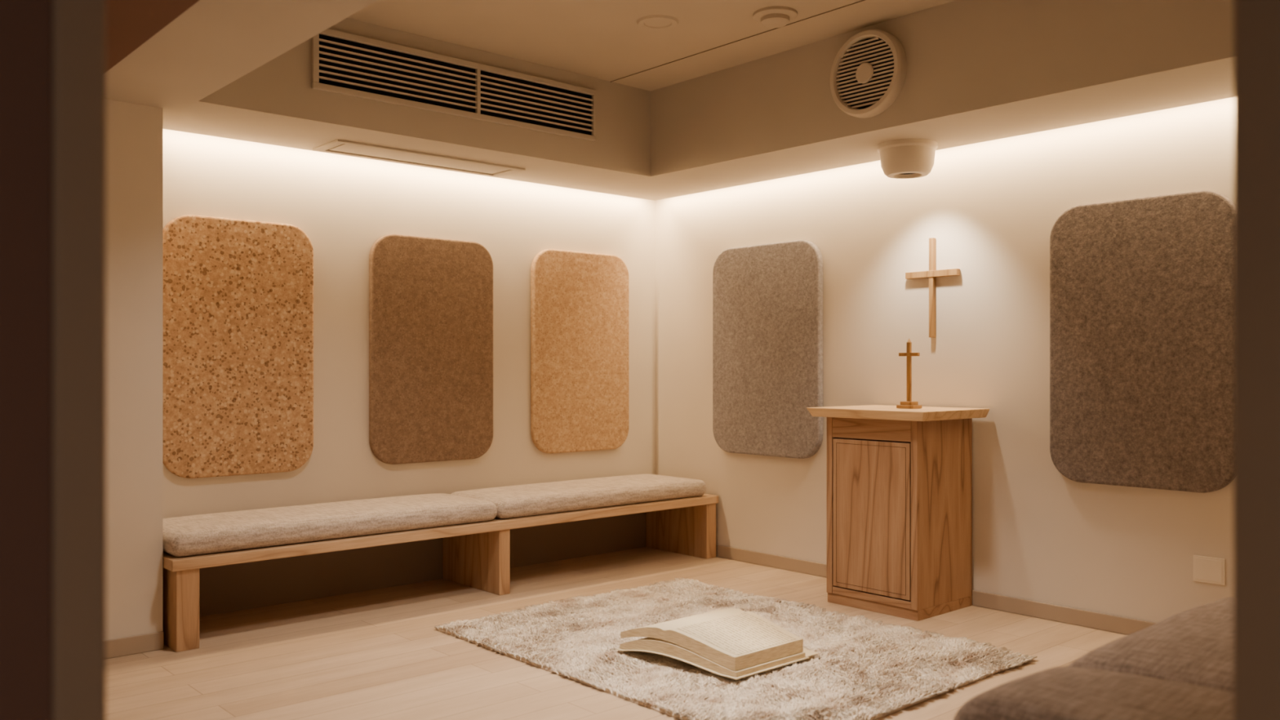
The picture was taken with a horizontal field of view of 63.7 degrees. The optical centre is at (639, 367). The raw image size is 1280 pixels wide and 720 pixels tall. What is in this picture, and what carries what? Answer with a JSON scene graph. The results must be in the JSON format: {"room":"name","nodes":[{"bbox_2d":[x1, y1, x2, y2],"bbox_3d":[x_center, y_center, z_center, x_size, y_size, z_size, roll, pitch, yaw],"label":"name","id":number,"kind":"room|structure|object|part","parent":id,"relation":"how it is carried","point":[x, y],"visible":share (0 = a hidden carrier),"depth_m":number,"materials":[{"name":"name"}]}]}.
{"room":"prayer room","nodes":[
{"label":"prayer room","id":0,"kind":"room"},
{"bbox_2d":[106,99,162,639],"bbox_3d":[-2.651,0.048,4.279,1.068,2.305,0.650,0,0,-42],"label":"wall","id":1,"kind":"structure","parent":0,"point":[134,131],"depth_m":4.31,"materials":[{"name":"paint"}]},
{"bbox_2d":[106,631,163,658],"bbox_3d":[-2.426,1.163,4.035,1.058,0.075,0.013,0,0,-42],"label":"baseboard","id":2,"kind":"structure","parent":1,"relation":"attached to","point":[131,645],"depth_m":4.30,"materials":[{"name":"brown wood"}]},
{"bbox_2d":[106,0,199,71],"bbox_3d":[-1.114,-1.325,2.266,0.685,0.550,4.400,0,0,-42],"label":"ceiling beam","id":3,"kind":"structure","parent":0,"point":[130,24],"depth_m":3.12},
{"bbox_2d":[106,0,377,120],"bbox_3d":[-0.919,-1.353,2.908,0.450,0.495,4.700,0,0,-42],"label":"ceiling","id":4,"kind":"structure","parent":0,"point":[213,44],"depth_m":3.55,"materials":[{"name":"paint"}]},
{"bbox_2d":[162,128,655,518],"bbox_3d":[-1.126,-0.200,5.972,3.462,2.800,0.150,0,0,-42],"label":"wall","id":5,"kind":"structure","parent":0,"point":[344,204],"depth_m":5.61,"materials":[{"name":"paint"}]},
{"bbox_2d":[162,214,313,478],"bbox_3d":[-1.974,-0.099,5.088,0.745,1.262,0.035,0,0,-42],"label":"acoustic panel","id":6,"kind":"object","parent":5,"relation":"attached to","point":[237,295],"visible":0.94,"depth_m":5.05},
{"bbox_2d":[368,234,493,464],"bbox_3d":[-1.162,-0.099,5.812,0.780,1.262,0.035,0,0,-42],"label":"acoustic panel","id":7,"kind":"object","parent":5,"relation":"attached to","point":[431,299],"visible":1,"depth_m":5.77,"materials":[{"name":"brown fabric"}]},
{"bbox_2d":[530,248,628,453],"bbox_3d":[-0.367,-0.099,6.520,0.770,1.262,0.035,0,0,-42],"label":"acoustic panel","id":8,"kind":"object","parent":5,"relation":"attached to","point":[580,300],"visible":1,"depth_m":6.47,"materials":[{"name":"beige fabric"}]},
{"bbox_2d":[106,546,1126,719],"bbox_3d":[-0.006,1.250,1.981,7.200,0.100,7.700,0,0,-42],"label":"floor","id":9,"kind":"structure","parent":0,"point":[379,654],"depth_m":4.29,"materials":[{"name":"brown wood"}]},
{"bbox_2d":[162,474,718,652],"bbox_3d":[-0.929,0.947,5.629,3.292,0.506,0.596,0,0,-42],"label":"bench","id":10,"kind":"object","parent":9,"relation":"on","point":[225,562],"visible":0.91,"depth_m":5.42,"materials":[{"name":"brown wood"}]},
{"bbox_3d":[-2.105,1.029,4.577,0.095,0.342,0.570,0,0,-42],"label":"leg","id":11,"kind":"part","parent":10,"relation":"part of","materials":[{"name":"brown wood"}]},
{"bbox_2d":[162,493,497,556],"bbox_3d":[-1.538,0.751,5.085,1.648,0.115,0.565,0,0,-42],"label":"seat cushion","id":12,"kind":"object","parent":10,"relation":"on","point":[260,531],"depth_m":4.85,"materials":[{"name":"fabric"}]},
{"bbox_3d":[-1.087,1.029,5.879,3.157,0.342,0.012,0,0,-42],"label":"panel","id":13,"kind":"part","parent":10,"relation":"part of","materials":[{"name":"brown wood"}]},
{"bbox_3d":[-0.903,1.029,5.648,0.068,0.342,0.570,0,0,-42],"label":"leg","id":14,"kind":"part","parent":10,"relation":"part of","materials":[{"name":"brown wood"}]},
{"bbox_2d":[450,474,706,518],"bbox_3d":[-0.335,0.751,6.157,1.564,0.115,0.565,0,0,-42],"label":"seat cushion","id":15,"kind":"object","parent":10,"relation":"on","point":[606,495],"depth_m":5.93,"materials":[{"name":"fabric"}]},
{"bbox_3d":[0.260,1.029,6.684,0.085,0.342,0.570,0,0,-42],"label":"leg","id":16,"kind":"part","parent":10,"relation":"part of","materials":[{"name":"brown wood"}]},
{"bbox_2d":[434,577,1037,719],"bbox_3d":[0.342,1.178,4.458,1.623,0.042,2.120,0,0,-42],"label":"shag rug","id":17,"kind":"object","parent":9,"relation":"on","point":[864,668],"visible":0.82,"depth_m":4.18,"materials":[{"name":"fabric"}]},
{"bbox_2d":[615,608,819,679],"bbox_3d":[0.333,1.103,4.232,0.616,0.128,0.614,0,0,-42],"label":"open book","id":18,"kind":"object","parent":17,"relation":"on","point":[733,643],"visible":1,"depth_m":4.08,"materials":[{"name":"paper"}]},
{"bbox_2d":[806,404,989,621],"bbox_3d":[1.292,0.703,5.173,0.582,0.995,0.687,0,0,-42],"label":"base cabinet","id":19,"kind":"object","parent":9,"relation":"on","point":[900,480],"visible":1,"depth_m":5.03,"materials":[{"name":"brown wood"}]},
{"bbox_3d":[1.138,0.302,5.066,0.016,0.105,0.463,0,0,-42],"label":"rail","id":20,"kind":"part","parent":19,"relation":"part of","materials":[{"name":"brown wood"}]},
{"bbox_3d":[1.138,1.133,5.066,0.016,0.035,0.463,0,0,-42],"label":"rail","id":21,"kind":"part","parent":19,"relation":"part of","materials":[{"name":"brown wood"}]},
{"bbox_3d":[1.137,0.736,5.064,0.017,0.747,0.453,0,0,-42],"label":"door panel","id":22,"kind":"part","parent":19,"relation":"part of","materials":[{"name":"brown wood"}]},
{"bbox_2d":[896,338,921,408],"bbox_3d":[1.341,0.030,5.129,0.080,0.348,0.112,0,0,-42],"label":"cross","id":23,"kind":"object","parent":19,"relation":"on","point":[908,404],"visible":1,"depth_m":5.12,"materials":[{"name":"brown wood"}]},
{"bbox_3d":[1.488,0.700,5.036,0.472,0.900,0.025,0,0,-42],"label":"panel","id":24,"kind":"part","parent":19,"relation":"part of","materials":[{"name":"brown wood"}]},
{"bbox_2d":[953,596,1233,719],"bbox_3d":[1.901,0.933,2.802,2.740,0.535,0.750,0,0,-42],"label":"sofa","id":25,"kind":"object","parent":9,"relation":"on","point":[1180,666],"visible":0.73,"depth_m":2.21,"materials":[{"name":"fabric"}]},
{"bbox_2d":[953,666,1233,719],"bbox_3d":[1.059,0.799,2.052,0.485,0.263,0.750,0,0,-42],"label":"cushion","id":26,"kind":"object","parent":25,"relation":"on","point":[1064,692],"depth_m":2.11,"materials":[{"name":"fabric"}]},
{"bbox_2d":[1067,596,1233,693],"bbox_3d":[1.654,0.798,2.583,1.120,0.264,0.750,0,0,-42],"label":"cushion","id":27,"kind":"object","parent":25,"relation":"on","point":[1194,646],"depth_m":2.47,"materials":[{"name":"fabric"}]},
{"bbox_2d":[347,0,955,91],"bbox_3d":[-0.006,-1.650,1.981,7.200,0.100,7.700,0,0,-42],"label":"ceiling","id":28,"kind":"structure","parent":0,"point":[601,39],"depth_m":4.83,"materials":[{"name":"paint"}]},
{"bbox_2d":[636,14,679,30],"bbox_3d":[0.083,-1.595,4.769,0.196,0.010,0.196,0,0,-42],"label":"recessed light","id":29,"kind":"object","parent":28,"relation":"in","point":[653,22],"depth_m":4.76,"materials":[{"name":"white plastic"}]},
{"bbox_2d":[610,0,865,82],"bbox_3d":[1.159,-1.599,4.277,0.005,0.004,3.980,0,0,-42],"label":"trim","id":30,"kind":"structure","parent":28,"relation":"attached to","point":[862,0],"depth_m":5.02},
{"bbox_2d":[752,6,797,27],"bbox_3d":[0.612,-1.575,4.661,0.200,0.050,0.200,0,0,-42],"label":"smoke detector","id":31,"kind":"object","parent":28,"relation":"attached to","point":[770,16],"visible":1,"depth_m":4.61,"materials":[{"name":"paint"}]},
{"bbox_2d":[162,0,1233,200],"bbox_3d":[0.454,-1.353,4.065,3.140,0.495,4.600,0,0,-42],"label":"ceiling","id":32,"kind":"structure","parent":0,"point":[978,71],"depth_m":4.73,"materials":[{"name":"paint"}]},
{"bbox_2d":[312,139,525,177],"bbox_3d":[-1.145,-1.100,5.462,1.110,0.010,0.285,0,0,-42],"label":"ceiling vent","id":33,"kind":"object","parent":32,"relation":"in","point":[338,146],"visible":1,"depth_m":5.42,"materials":[{"name":"paint"}]},
{"bbox_3d":[-1.541,-1.100,5.110,0.050,0.010,0.215,0,0,-42],"label":"frame","id":34,"kind":"part","parent":33,"relation":"part of","materials":[{"name":"paint"}]},
{"bbox_3d":[-1.229,-1.100,5.556,1.110,0.010,0.035,0,0,-42],"label":"frame","id":35,"kind":"part","parent":33,"relation":"part of","materials":[{"name":"paint"}]},
{"bbox_3d":[-1.145,-1.101,5.462,0.978,0.004,0.183,0,0,-42],"label":"blade","id":36,"kind":"part","parent":33,"relation":"part of","materials":[{"name":"paint"}]},
{"bbox_3d":[-0.750,-1.100,5.815,0.050,0.010,0.215,0,0,-42],"label":"frame","id":37,"kind":"part","parent":33,"relation":"part of","materials":[{"name":"paint"}]},
{"bbox_2d":[311,28,595,141],"bbox_3d":[-0.856,-1.385,5.133,1.625,0.280,0.022,0,0,-42],"label":"ceiling vent","id":38,"kind":"object","parent":32,"relation":"in","point":[343,63],"visible":0.91,"depth_m":5.05,"materials":[{"name":"paint"}]},
{"bbox_3d":[-1.452,-1.385,4.602,0.028,0.224,0.022,0,0,-42],"label":"frame","id":39,"kind":"part","parent":38,"relation":"part of","materials":[{"name":"paint"}]},
{"bbox_3d":[-0.856,-1.259,5.133,1.625,0.028,0.022,0,0,-42],"label":"frame","id":40,"kind":"part","parent":38,"relation":"part of","materials":[{"name":"paint"}]},
{"bbox_3d":[-0.856,-1.511,5.133,1.625,0.028,0.022,0,0,-42],"label":"frame","id":41,"kind":"part","parent":38,"relation":"part of","materials":[{"name":"paint"}]},
{"bbox_3d":[-0.255,-1.385,5.668,0.017,0.224,0.022,0,0,-42],"label":"frame","id":42,"kind":"part","parent":38,"relation":"part of","materials":[{"name":"paint"}]},
{"bbox_2d":[830,29,906,118],"bbox_3d":[1.057,-1.370,4.803,0.058,0.400,0.400,0,0,-42],"label":"exhaust fan","id":43,"kind":"object","parent":32,"relation":"attached to","point":[868,74],"visible":1,"depth_m":4.78,"materials":[{"name":"white plastic"}]},
{"bbox_2d":[877,138,937,178],"bbox_3d":[1.330,-1.029,5.119,0.290,0.152,0.290,0,0,-42],"label":"ceiling spotlight","id":44,"kind":"object","parent":32,"relation":"attached to","point":[904,158],"visible":1,"depth_m":5.02,"materials":[{"name":"white plastic"}]},
{"bbox_2d":[655,97,1233,622],"bbox_3d":[1.808,-0.200,5.143,0.184,2.800,4.990,0,0,-42],"label":"wall","id":45,"kind":"structure","parent":0,"point":[991,209],"depth_m":5.19,"materials":[{"name":"paint"}]},
{"bbox_2d":[712,240,822,458],"bbox_3d":[0.753,-0.105,6.206,0.040,1.274,0.850,0,0,-42],"label":"acoustic panel","id":46,"kind":"object","parent":45,"relation":"attached to","point":[767,299],"visible":1,"depth_m":6.15,"materials":[{"name":"grey fabric"}]},
{"bbox_2d":[715,544,1155,635],"bbox_3d":[1.664,1.163,5.207,0.013,0.075,4.677,0,0,-42],"label":"baseboard","id":47,"kind":"structure","parent":45,"relation":"attached to","point":[1124,625],"depth_m":5.01,"materials":[{"name":"brown wood"}]},
{"bbox_2d":[1049,190,1233,493],"bbox_3d":[2.213,-0.109,4.567,0.040,1.282,0.810,0,0,-42],"label":"acoustic panel","id":48,"kind":"object","parent":45,"relation":"attached to","point":[1141,289],"visible":0.89,"depth_m":4.53,"materials":[{"name":"fabric"}]},
{"bbox_2d":[1193,555,1225,585],"bbox_3d":[2.413,0.860,4.367,0.010,0.110,0.125,0,0,-42],"label":"wall outlet plate","id":49,"kind":"object","parent":45,"relation":"attached to","point":[1206,569],"visible":1,"depth_m":4.36,"materials":[{"name":"plastic"}]},
{"bbox_3d":[2.076,-0.200,2.229,3.360,2.800,0.300,0,0,-42],"label":"wall","id":50,"kind":"structure","parent":0,"visible":0},
{"bbox_2d":[1233,0,1279,719],"bbox_3d":[0.807,-0.200,1.101,0.035,2.800,0.305,0,0,-42],"label":"trim","id":51,"kind":"structure","parent":50,"relation":"attached to","point":[1256,23],"depth_m":1.19,"materials":[{"name":"brown wood"}]},
{"bbox_3d":[-2.110,-0.200,2.644,0.300,2.800,3.810,0,0,-42],"label":"wall","id":52,"kind":"structure","parent":0,"visible":0},
{"bbox_2d":[52,0,106,719],"bbox_3d":[-0.700,0.048,1.254,0.057,2.305,0.143,0,0,-42],"label":"trim","id":53,"kind":"structure","parent":52,"relation":"attached to","point":[78,26],"depth_m":1.20,"materials":[{"name":"brown wood"}]},
{"bbox_3d":[-1.782,-0.200,0.291,2.300,2.800,0.140,0,0,-42],"label":"wall","id":54,"kind":"structure","parent":0,"visible":0},
{"bbox_2d":[0,0,52,719],"bbox_3d":[-0.823,0.048,1.146,0.270,2.305,0.140,0,0,-42],"label":"trim","id":55,"kind":"structure","parent":54,"relation":"attached to","point":[25,25],"depth_m":1.17,"materials":[{"name":"brown wood"}]}
]}

